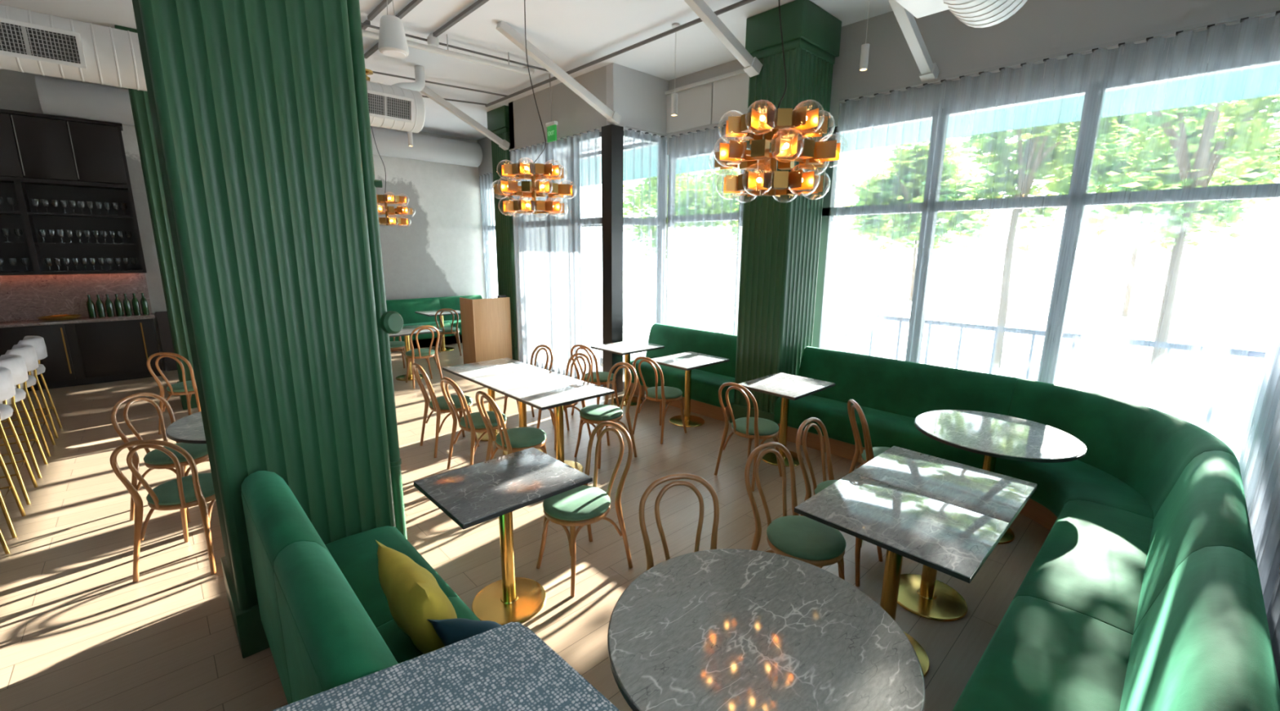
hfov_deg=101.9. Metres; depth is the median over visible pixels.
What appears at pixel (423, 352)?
seat cushion
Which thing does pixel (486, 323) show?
stand
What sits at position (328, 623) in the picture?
banquette
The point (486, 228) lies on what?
window
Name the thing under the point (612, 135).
column
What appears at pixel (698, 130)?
rail
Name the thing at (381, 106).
register
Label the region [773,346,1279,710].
banquette
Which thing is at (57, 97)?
duct
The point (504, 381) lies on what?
bistro table
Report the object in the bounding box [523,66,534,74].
smoke detector
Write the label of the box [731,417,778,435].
seat cushion
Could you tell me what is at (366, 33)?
ceiling pipe
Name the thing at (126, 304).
wine bottle
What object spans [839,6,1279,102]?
rail
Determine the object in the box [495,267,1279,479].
ground
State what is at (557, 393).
bistro table
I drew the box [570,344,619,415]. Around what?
bentwood chair
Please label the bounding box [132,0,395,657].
fluted column
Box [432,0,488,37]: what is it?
brace
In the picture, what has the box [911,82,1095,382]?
window
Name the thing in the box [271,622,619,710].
table
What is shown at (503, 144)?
brace
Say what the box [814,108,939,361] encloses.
window
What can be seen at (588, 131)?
rail
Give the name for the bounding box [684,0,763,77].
brace
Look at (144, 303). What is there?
wine bottle
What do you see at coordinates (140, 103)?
fluted column
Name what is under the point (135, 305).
wine bottle
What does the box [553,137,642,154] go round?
ceiling
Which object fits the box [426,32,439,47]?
sprinkler head
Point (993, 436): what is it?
round table
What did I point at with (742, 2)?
ceiling pipe
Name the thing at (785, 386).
bistro table
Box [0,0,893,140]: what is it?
ceiling
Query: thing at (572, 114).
wall
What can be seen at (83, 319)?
countertop
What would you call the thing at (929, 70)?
brace
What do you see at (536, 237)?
curtain
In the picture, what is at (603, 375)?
seat cushion
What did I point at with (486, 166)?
wall
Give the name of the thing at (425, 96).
ceiling pipe
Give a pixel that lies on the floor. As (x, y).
(77, 633)
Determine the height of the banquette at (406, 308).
0.943 m
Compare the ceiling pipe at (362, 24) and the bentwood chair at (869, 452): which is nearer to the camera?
the bentwood chair at (869, 452)
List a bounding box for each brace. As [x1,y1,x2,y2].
[420,85,510,150]
[496,20,621,124]
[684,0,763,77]
[888,0,939,81]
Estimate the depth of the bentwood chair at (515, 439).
4.14 m
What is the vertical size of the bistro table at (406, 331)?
0.749 m
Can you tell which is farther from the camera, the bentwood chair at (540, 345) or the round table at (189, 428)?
the bentwood chair at (540, 345)
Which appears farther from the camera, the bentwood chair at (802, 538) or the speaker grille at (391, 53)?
the speaker grille at (391, 53)
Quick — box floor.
[0,342,1050,710]
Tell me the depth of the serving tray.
7.30 m
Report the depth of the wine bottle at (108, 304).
7.69 m
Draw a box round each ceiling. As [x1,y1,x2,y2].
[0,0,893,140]
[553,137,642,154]
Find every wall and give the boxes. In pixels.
[0,68,497,371]
[476,137,493,186]
[508,65,606,153]
[606,62,668,142]
[665,0,1279,155]
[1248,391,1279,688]
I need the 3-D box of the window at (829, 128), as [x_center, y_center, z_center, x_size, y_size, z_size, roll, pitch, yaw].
[1.721,-0.961,6.419,0.100,3.300,1.130,-10,16,-42]
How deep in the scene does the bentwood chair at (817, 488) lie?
3.35 m
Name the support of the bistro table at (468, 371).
on the floor
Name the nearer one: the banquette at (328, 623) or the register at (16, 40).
the banquette at (328, 623)
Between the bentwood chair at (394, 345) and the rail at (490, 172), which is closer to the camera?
the bentwood chair at (394, 345)
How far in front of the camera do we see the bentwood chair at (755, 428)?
4.45 m
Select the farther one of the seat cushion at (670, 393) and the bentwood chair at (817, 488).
the seat cushion at (670, 393)
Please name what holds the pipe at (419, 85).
attached to the ceiling at (572, 34)
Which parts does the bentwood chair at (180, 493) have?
leg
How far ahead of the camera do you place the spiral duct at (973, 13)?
3.29 m
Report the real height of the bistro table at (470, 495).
0.749 m
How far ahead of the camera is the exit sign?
7.05 m
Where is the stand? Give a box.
[459,297,512,364]
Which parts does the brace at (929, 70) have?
plate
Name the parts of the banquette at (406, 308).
backrest, seat, seat, backrest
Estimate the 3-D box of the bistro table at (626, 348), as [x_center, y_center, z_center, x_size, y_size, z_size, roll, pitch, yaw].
[-0.164,0.244,6.806,0.732,0.749,0.622,-10,16,-42]
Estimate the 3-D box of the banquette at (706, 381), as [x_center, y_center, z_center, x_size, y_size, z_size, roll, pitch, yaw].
[0.607,0.159,6.765,0.670,0.943,1.690,-10,16,-42]
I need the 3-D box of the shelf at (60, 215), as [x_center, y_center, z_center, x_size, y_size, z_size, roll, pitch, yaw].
[-9.150,-1.761,6.207,4.460,0.025,0.320,-10,16,-42]
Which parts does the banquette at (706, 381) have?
seat, backrest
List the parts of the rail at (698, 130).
curtain rail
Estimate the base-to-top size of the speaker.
0.743 m
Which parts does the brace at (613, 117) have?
plate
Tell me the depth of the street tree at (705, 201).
14.75 m
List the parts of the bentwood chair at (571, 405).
leg, leg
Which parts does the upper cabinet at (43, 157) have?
door, edge pull, door, panel, panel, edge pull, door, panel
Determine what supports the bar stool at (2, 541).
on the floor
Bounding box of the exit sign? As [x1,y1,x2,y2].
[545,74,557,142]
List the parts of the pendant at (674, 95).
lamp shade, cord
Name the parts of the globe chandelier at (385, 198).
cord, stem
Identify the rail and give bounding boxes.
[478,171,492,175]
[508,126,599,151]
[624,122,726,137]
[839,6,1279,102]
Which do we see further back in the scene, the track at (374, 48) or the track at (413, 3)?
the track at (374, 48)
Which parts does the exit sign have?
hanging rod, sign panel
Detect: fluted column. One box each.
[114,24,197,409]
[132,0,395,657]
[486,105,518,359]
[729,0,841,424]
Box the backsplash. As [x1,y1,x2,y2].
[0,272,151,321]
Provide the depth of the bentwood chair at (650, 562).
2.53 m
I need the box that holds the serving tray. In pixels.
[35,314,82,320]
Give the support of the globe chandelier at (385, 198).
hanging from the ceiling at (572, 34)
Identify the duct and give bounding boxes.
[35,75,482,167]
[895,0,1027,27]
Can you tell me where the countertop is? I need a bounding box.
[0,312,155,328]
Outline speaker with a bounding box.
[377,0,408,57]
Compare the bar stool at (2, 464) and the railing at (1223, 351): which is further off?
the railing at (1223, 351)
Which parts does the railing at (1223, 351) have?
post, post, post, post, post, post, post, handrail, post, post, post, post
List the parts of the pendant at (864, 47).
lamp shade, cord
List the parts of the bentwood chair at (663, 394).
leg, leg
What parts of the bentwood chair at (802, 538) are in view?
leg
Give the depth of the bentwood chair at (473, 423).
4.53 m
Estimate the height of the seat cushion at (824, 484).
0.058 m
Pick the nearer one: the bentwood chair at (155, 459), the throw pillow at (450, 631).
the throw pillow at (450, 631)
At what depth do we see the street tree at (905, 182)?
21.51 m
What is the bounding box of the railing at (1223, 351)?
[839,311,1275,431]
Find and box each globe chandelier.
[370,125,414,227]
[490,0,577,217]
[708,0,848,203]
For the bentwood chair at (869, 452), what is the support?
on the floor
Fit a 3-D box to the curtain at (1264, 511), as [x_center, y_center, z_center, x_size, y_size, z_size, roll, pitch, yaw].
[3.050,-0.528,1.940,4.490,4.270,0.220,-10,16,-42]
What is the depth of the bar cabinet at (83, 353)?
7.42 m
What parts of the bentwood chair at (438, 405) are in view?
leg, leg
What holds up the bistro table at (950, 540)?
on the floor
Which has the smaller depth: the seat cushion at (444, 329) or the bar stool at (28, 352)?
the bar stool at (28, 352)
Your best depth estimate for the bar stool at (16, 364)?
4.41 m
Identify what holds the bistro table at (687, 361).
on the floor
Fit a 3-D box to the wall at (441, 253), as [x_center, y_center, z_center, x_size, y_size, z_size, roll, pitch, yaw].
[-7.561,-1.885,8.119,11.420,4.270,0.200,-10,16,-42]
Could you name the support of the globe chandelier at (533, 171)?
hanging from the ceiling at (572, 34)
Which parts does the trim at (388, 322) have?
knob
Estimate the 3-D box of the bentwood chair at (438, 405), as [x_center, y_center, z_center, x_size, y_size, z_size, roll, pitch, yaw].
[-1.937,0.485,5.181,0.524,0.900,0.438,-9,15,-39]
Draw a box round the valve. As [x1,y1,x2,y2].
[365,68,373,80]
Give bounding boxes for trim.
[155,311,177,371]
[346,0,407,539]
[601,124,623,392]
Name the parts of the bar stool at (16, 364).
seat, backrest, leg, leg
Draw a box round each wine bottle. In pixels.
[86,294,96,317]
[95,294,106,316]
[105,293,115,316]
[114,293,124,315]
[123,293,132,315]
[131,293,141,315]
[140,293,149,314]
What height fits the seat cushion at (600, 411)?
0.058 m
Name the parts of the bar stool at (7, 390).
seat, backrest, leg, leg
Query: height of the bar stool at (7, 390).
1.039 m
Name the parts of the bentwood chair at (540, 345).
leg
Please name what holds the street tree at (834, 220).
on the ground
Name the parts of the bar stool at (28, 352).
backrest, seat, leg, leg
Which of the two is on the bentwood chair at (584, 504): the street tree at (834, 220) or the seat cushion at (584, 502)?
the seat cushion at (584, 502)
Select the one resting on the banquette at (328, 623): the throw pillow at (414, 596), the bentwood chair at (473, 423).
the throw pillow at (414, 596)
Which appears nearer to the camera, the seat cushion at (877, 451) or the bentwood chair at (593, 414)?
the seat cushion at (877, 451)
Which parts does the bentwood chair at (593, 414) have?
leg, leg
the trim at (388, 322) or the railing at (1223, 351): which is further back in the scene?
the railing at (1223, 351)
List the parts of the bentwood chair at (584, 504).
leg, leg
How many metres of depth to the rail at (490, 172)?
10.97 m
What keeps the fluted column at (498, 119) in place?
on the floor
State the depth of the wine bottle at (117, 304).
7.75 m
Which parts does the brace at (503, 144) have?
plate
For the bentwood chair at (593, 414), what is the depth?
4.93 m
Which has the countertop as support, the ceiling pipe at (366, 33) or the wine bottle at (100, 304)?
the wine bottle at (100, 304)
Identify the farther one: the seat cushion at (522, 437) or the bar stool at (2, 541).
the seat cushion at (522, 437)
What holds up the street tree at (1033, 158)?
on the ground
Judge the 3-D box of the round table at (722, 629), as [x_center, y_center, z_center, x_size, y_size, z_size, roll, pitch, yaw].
[0.381,1.276,1.784,0.980,0.749,0.980,-10,16,-42]
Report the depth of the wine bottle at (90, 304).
7.56 m
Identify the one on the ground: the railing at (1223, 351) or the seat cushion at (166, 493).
the railing at (1223, 351)
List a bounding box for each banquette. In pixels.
[240,471,479,704]
[386,294,482,351]
[630,323,737,422]
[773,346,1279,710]
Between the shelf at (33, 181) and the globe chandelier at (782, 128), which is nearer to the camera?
the globe chandelier at (782, 128)
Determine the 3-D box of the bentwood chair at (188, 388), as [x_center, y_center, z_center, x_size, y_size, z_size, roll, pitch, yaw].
[-4.941,0.358,5.676,0.438,0.900,0.524,-1,12,-8]
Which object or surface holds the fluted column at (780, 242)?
on the floor
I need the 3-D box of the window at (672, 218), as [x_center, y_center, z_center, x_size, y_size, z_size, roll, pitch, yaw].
[0.881,-1.147,7.291,0.100,3.300,1.320,-10,16,-42]
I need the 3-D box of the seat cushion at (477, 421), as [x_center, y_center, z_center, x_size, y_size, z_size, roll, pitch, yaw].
[-1.415,0.571,4.687,0.412,0.058,0.412,12,16,43]
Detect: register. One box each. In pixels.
[0,22,80,63]
[368,93,408,119]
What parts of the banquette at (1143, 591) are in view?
seat, backrest, seat, seat, seat, backrest, backrest, backrest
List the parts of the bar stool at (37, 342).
backrest, seat, leg, leg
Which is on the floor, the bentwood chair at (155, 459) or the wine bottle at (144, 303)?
the bentwood chair at (155, 459)
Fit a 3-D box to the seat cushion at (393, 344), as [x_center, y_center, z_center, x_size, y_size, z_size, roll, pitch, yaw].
[-3.931,-0.181,8.256,0.412,0.058,0.412,-9,15,-37]
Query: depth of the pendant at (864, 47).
4.77 m
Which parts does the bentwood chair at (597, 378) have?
leg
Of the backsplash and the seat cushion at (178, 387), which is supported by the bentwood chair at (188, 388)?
the seat cushion at (178, 387)
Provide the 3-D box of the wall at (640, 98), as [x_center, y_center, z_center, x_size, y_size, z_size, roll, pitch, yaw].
[0.051,-3.384,7.040,1.200,0.770,0.140,-10,16,-42]
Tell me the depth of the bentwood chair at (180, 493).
3.12 m
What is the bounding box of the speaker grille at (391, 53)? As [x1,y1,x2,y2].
[382,49,405,57]
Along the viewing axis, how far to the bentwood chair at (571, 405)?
5.40 m
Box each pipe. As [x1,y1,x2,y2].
[361,22,548,71]
[361,29,532,75]
[373,71,506,96]
[391,65,425,91]
[422,95,486,105]
[484,0,755,106]
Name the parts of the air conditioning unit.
register frame, register frame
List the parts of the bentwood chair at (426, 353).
leg, leg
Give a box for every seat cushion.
[143,442,208,464]
[146,472,214,505]
[166,380,196,391]
[389,341,404,347]
[405,348,435,356]
[429,395,472,409]
[439,327,459,332]
[459,411,506,428]
[495,426,546,448]
[542,484,610,520]
[579,404,622,420]
[584,371,616,382]
[644,386,682,399]
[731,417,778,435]
[766,515,846,560]
[814,480,838,493]
[861,446,890,461]
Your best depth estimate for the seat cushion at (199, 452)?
3.80 m
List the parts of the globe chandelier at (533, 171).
stem, cord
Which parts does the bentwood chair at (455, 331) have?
leg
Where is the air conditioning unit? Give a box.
[0,4,425,133]
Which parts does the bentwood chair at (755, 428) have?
leg, leg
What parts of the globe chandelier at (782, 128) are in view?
glass globe, glass globe, glass globe, glass globe, glass globe, bulb, glass globe, bulb, stem, cord, bulb, glass globe, glass globe, glass globe, glass globe, glass globe, glass globe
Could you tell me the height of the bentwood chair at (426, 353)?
0.900 m
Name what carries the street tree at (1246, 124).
on the ground
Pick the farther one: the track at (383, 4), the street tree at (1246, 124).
the street tree at (1246, 124)
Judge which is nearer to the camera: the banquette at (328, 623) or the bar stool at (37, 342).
the banquette at (328, 623)
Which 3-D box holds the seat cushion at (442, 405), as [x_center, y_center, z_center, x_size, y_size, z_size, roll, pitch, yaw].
[-1.894,0.459,5.213,0.412,0.058,0.412,-9,15,-39]
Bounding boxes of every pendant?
[407,131,413,146]
[671,22,679,115]
[859,1,869,71]
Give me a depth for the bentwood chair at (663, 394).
5.48 m
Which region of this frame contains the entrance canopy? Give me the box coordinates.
[579,64,1279,186]
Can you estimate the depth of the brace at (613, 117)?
5.88 m
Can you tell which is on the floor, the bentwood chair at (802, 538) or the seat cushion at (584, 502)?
the bentwood chair at (802, 538)
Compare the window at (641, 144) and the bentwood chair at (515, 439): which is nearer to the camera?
the bentwood chair at (515, 439)
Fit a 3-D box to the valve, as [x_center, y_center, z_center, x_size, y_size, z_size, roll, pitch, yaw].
[-3.138,-3.203,5.917,0.180,0.120,0.180,-10,16,-42]
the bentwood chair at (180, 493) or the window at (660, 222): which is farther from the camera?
the window at (660, 222)
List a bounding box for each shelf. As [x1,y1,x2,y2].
[0,176,128,190]
[0,211,133,218]
[0,242,137,245]
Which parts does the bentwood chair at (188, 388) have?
leg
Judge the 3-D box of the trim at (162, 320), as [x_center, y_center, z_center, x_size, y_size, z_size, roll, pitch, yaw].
[-7.188,-0.293,8.635,1.160,0.950,0.060,-10,16,-42]
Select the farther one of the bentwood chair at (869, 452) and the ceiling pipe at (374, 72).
the ceiling pipe at (374, 72)
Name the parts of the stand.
panel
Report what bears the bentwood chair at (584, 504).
on the floor
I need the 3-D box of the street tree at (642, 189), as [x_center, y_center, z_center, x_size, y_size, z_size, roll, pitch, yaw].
[2.522,-8.037,32.330,6.527,7.102,5.622,7,13,30]
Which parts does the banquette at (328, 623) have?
backrest, backrest, seat, seat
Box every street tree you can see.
[622,165,740,321]
[630,174,715,284]
[730,193,844,239]
[843,137,993,301]
[954,115,1127,368]
[1044,103,1279,316]
[1095,94,1279,394]
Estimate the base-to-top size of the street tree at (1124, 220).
7.145 m
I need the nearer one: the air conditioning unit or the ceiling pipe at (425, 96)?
the air conditioning unit
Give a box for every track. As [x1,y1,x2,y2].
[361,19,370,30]
[364,41,378,58]
[367,0,391,20]
[395,0,422,19]
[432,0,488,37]
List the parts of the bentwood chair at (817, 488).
leg, leg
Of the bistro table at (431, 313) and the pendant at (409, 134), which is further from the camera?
the bistro table at (431, 313)
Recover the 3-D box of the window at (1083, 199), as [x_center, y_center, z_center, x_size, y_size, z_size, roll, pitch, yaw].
[4.058,-0.444,3.994,0.100,3.300,1.295,-10,16,-42]
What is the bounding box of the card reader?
[497,294,506,297]
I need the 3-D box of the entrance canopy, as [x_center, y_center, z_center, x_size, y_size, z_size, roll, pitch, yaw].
[3.201,-3.312,7.295,3.450,0.140,19.000,-10,16,-42]
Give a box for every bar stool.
[0,335,62,438]
[0,344,56,457]
[0,354,48,478]
[0,367,38,505]
[0,453,26,537]
[0,528,10,554]
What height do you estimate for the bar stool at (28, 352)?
1.039 m
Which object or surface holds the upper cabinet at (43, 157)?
attached to the wall at (441, 253)
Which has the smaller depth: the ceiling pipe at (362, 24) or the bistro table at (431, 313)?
the ceiling pipe at (362, 24)
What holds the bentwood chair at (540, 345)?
on the floor
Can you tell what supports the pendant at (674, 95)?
hanging from the ceiling at (572, 34)
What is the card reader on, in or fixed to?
on the stand
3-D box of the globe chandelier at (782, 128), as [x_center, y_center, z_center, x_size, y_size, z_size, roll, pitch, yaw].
[0.817,-1.926,2.990,0.760,1.980,0.850,1,12,2]
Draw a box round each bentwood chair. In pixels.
[109,439,216,582]
[111,392,209,522]
[146,351,200,434]
[389,336,406,368]
[405,325,444,388]
[412,362,479,457]
[435,308,462,355]
[440,377,506,469]
[475,391,546,460]
[502,344,553,425]
[536,352,591,449]
[536,421,632,596]
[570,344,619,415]
[573,362,637,468]
[632,356,686,444]
[639,473,719,570]
[714,382,782,491]
[744,441,846,580]
[795,417,883,586]
[847,399,890,473]
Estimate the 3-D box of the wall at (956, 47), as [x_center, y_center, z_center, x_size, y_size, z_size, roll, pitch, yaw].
[2.552,-2.873,5.148,0.280,0.970,6.140,-10,16,-42]
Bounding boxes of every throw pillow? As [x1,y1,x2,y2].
[375,540,457,653]
[426,617,501,646]
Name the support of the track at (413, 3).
attached to the ceiling at (572, 34)
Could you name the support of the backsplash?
attached to the wall at (441, 253)
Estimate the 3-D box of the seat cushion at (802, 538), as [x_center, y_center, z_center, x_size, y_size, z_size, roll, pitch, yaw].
[0.898,0.975,2.814,0.412,0.058,0.412,-8,14,-36]
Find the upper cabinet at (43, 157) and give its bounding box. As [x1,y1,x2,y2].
[0,108,146,275]
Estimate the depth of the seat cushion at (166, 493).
3.19 m
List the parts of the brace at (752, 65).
plate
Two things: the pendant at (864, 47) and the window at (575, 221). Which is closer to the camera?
the pendant at (864, 47)
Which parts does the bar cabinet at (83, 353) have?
door, handle, door, handle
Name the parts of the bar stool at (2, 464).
leg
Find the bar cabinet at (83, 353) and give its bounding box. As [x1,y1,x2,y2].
[0,318,162,391]
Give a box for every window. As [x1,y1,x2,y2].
[480,185,495,298]
[515,131,603,386]
[567,142,668,368]
[622,130,666,388]
[665,146,744,335]
[736,127,831,346]
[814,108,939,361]
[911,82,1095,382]
[1044,51,1279,511]
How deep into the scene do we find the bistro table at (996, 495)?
2.90 m
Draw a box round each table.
[165,411,206,444]
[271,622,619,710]
[389,324,442,381]
[413,447,592,625]
[414,309,460,351]
[442,357,537,441]
[469,367,572,455]
[502,377,614,471]
[590,339,664,406]
[607,548,925,710]
[650,351,729,426]
[737,372,835,466]
[794,472,1008,677]
[851,445,1037,621]
[914,409,1086,544]
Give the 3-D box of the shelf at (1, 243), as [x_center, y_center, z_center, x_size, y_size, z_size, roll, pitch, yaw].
[-9.153,-1.369,6.287,4.460,0.025,0.320,-10,16,-42]
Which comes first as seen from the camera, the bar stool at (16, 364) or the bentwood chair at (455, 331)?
the bar stool at (16, 364)

